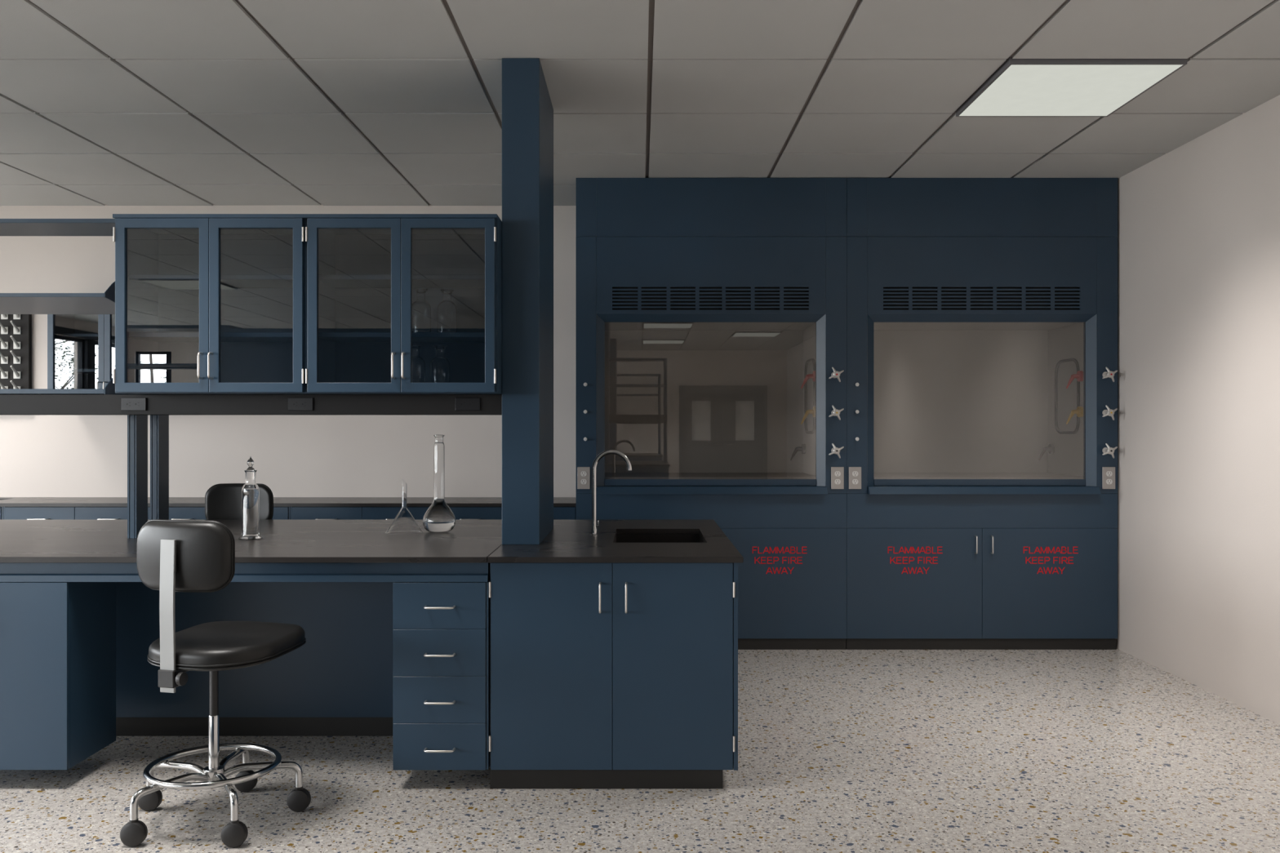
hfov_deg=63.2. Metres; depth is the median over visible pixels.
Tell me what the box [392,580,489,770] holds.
base cabinet
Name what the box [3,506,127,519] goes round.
base cabinet
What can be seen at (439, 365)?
bottle
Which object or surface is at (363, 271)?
upper cabinet
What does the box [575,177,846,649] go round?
fume hood
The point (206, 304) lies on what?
upper cabinet
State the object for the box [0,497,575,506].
countertop
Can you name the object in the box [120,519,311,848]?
chair
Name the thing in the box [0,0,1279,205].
ceiling
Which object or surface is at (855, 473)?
outlet
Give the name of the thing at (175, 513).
base cabinet
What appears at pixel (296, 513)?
base cabinet
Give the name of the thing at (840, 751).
floor
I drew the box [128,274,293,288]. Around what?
shelf
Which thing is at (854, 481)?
socket
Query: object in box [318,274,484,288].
shelf
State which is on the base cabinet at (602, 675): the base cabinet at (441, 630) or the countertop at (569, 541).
the countertop at (569, 541)
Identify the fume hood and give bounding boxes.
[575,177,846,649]
[845,177,1117,649]
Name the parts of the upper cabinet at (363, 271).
door, handle, handle, door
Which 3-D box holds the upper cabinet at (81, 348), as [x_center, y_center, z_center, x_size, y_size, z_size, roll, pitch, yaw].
[-3.563,-0.496,7.065,0.775,0.722,0.368,0,0,0]
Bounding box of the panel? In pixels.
[115,582,393,736]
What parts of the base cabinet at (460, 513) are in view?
drawer, drawer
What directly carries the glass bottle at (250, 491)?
on the countertop at (21, 541)
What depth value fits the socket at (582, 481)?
6.42 m
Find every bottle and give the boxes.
[238,457,262,539]
[411,288,431,332]
[411,344,425,382]
[430,345,449,382]
[436,288,457,332]
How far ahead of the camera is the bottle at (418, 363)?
4.39 m
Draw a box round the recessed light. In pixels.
[955,57,1186,116]
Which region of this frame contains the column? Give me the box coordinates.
[502,57,553,544]
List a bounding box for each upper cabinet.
[47,314,115,388]
[112,213,313,394]
[304,213,502,394]
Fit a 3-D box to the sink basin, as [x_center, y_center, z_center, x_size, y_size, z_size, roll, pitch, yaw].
[0.086,0.645,4.716,0.424,0.258,0.619,0,0,0]
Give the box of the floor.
[0,648,1279,852]
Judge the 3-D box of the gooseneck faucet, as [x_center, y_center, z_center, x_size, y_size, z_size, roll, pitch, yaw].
[-0.129,0.299,4.690,0.186,0.389,0.031,0,0,0]
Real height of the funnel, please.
0.250 m
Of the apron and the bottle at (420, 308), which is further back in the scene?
the bottle at (420, 308)
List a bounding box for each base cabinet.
[0,506,3,519]
[0,582,115,769]
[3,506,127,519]
[147,506,290,519]
[290,506,429,519]
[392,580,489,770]
[448,506,575,519]
[488,563,737,788]
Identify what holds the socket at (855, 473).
attached to the fume hood at (982, 366)
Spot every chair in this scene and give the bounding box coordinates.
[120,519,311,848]
[204,483,273,519]
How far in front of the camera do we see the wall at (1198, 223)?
5.46 m
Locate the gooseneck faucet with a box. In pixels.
[591,449,631,536]
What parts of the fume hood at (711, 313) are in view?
header panel, sash, header panel, apron panel, sill, door, header panel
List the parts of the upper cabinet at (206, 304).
door, handle, handle, door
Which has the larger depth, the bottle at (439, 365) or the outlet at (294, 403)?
the bottle at (439, 365)
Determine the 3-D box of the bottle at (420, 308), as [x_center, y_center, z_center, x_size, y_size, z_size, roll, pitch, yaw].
[-0.926,-0.486,4.400,0.084,0.192,0.084,0,0,0]
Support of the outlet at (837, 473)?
attached to the fume hood at (711, 313)
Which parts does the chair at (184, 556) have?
leg, leg, backrest mount, adjusting knob, backrest, leg, seat, leg, leg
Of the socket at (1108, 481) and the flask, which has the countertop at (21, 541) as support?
the flask
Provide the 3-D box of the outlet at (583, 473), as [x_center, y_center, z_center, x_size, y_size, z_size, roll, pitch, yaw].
[-0.348,0.318,6.425,0.077,0.136,0.012,0,0,0]
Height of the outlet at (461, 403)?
0.054 m
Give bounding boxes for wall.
[0,204,867,497]
[1116,94,1279,724]
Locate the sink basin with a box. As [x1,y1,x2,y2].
[614,533,704,542]
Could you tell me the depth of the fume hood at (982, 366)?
6.43 m
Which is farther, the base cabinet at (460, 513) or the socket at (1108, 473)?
the base cabinet at (460, 513)
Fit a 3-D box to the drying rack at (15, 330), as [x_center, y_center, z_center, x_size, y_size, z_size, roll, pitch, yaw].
[-4.567,-0.464,7.193,0.660,0.732,0.114,0,0,0]
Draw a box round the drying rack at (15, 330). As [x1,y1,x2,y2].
[0,314,31,388]
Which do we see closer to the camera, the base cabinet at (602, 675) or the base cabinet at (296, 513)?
the base cabinet at (602, 675)
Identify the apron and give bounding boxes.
[0,562,489,582]
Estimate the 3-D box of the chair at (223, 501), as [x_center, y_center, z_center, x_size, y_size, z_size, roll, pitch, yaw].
[-2.179,0.848,5.564,0.607,1.067,0.593,0,0,0]
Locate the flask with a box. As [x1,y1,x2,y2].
[422,435,455,533]
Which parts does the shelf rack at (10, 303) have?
shelf, shelf, post, post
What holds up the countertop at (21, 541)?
on the base cabinet
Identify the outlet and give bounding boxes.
[120,397,146,410]
[288,397,313,410]
[455,397,479,410]
[577,466,590,488]
[831,466,844,488]
[848,466,861,488]
[1102,466,1115,488]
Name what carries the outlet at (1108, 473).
attached to the fume hood at (982, 366)
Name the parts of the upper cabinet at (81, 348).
door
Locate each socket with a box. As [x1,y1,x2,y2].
[580,471,586,476]
[580,479,586,484]
[834,471,840,476]
[834,479,840,484]
[852,471,857,476]
[852,479,857,484]
[1106,471,1112,476]
[1106,479,1112,484]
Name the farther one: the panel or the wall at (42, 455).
the wall at (42, 455)
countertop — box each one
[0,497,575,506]
[0,520,502,563]
[487,520,743,563]
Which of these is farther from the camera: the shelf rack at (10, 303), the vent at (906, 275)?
the vent at (906, 275)
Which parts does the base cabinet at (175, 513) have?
drawer, handle, drawer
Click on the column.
(527, 110)
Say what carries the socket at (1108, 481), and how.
attached to the fume hood at (982, 366)
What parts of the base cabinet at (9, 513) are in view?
handle, drawer, drawer, handle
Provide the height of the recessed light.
0.029 m
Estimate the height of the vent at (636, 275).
0.477 m
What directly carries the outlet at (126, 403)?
attached to the shelf at (10, 404)
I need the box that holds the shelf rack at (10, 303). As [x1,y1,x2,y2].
[0,218,168,537]
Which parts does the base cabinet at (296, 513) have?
handle, drawer, drawer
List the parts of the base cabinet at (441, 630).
drawer, handle, drawer, handle, drawer, handle, drawer, handle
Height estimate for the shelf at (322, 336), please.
0.020 m
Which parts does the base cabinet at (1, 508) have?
drawer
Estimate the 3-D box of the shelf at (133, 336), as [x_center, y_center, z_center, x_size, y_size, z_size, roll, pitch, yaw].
[-1.739,-0.379,4.426,0.742,0.020,0.263,0,0,0]
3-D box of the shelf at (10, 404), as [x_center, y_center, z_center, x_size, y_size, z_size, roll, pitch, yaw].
[-2.319,-0.092,4.475,3.482,0.084,0.209,0,0,0]
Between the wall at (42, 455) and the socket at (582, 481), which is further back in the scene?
the wall at (42, 455)
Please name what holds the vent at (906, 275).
attached to the fume hood at (982, 366)
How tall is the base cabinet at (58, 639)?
0.711 m
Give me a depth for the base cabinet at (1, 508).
6.71 m
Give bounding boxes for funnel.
[385,479,423,534]
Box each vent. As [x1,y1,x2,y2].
[596,236,825,314]
[866,236,1096,314]
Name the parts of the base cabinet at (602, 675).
door, handle, handle, door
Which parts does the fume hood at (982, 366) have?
header panel, door, handle, sash, header panel, apron panel, sill, handle, door, header panel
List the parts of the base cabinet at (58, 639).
door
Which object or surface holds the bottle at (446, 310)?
on the upper cabinet at (363, 271)
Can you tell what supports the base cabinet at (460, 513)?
on the floor
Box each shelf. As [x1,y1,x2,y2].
[0,394,502,414]
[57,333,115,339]
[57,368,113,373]
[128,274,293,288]
[128,332,293,342]
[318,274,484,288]
[318,332,484,342]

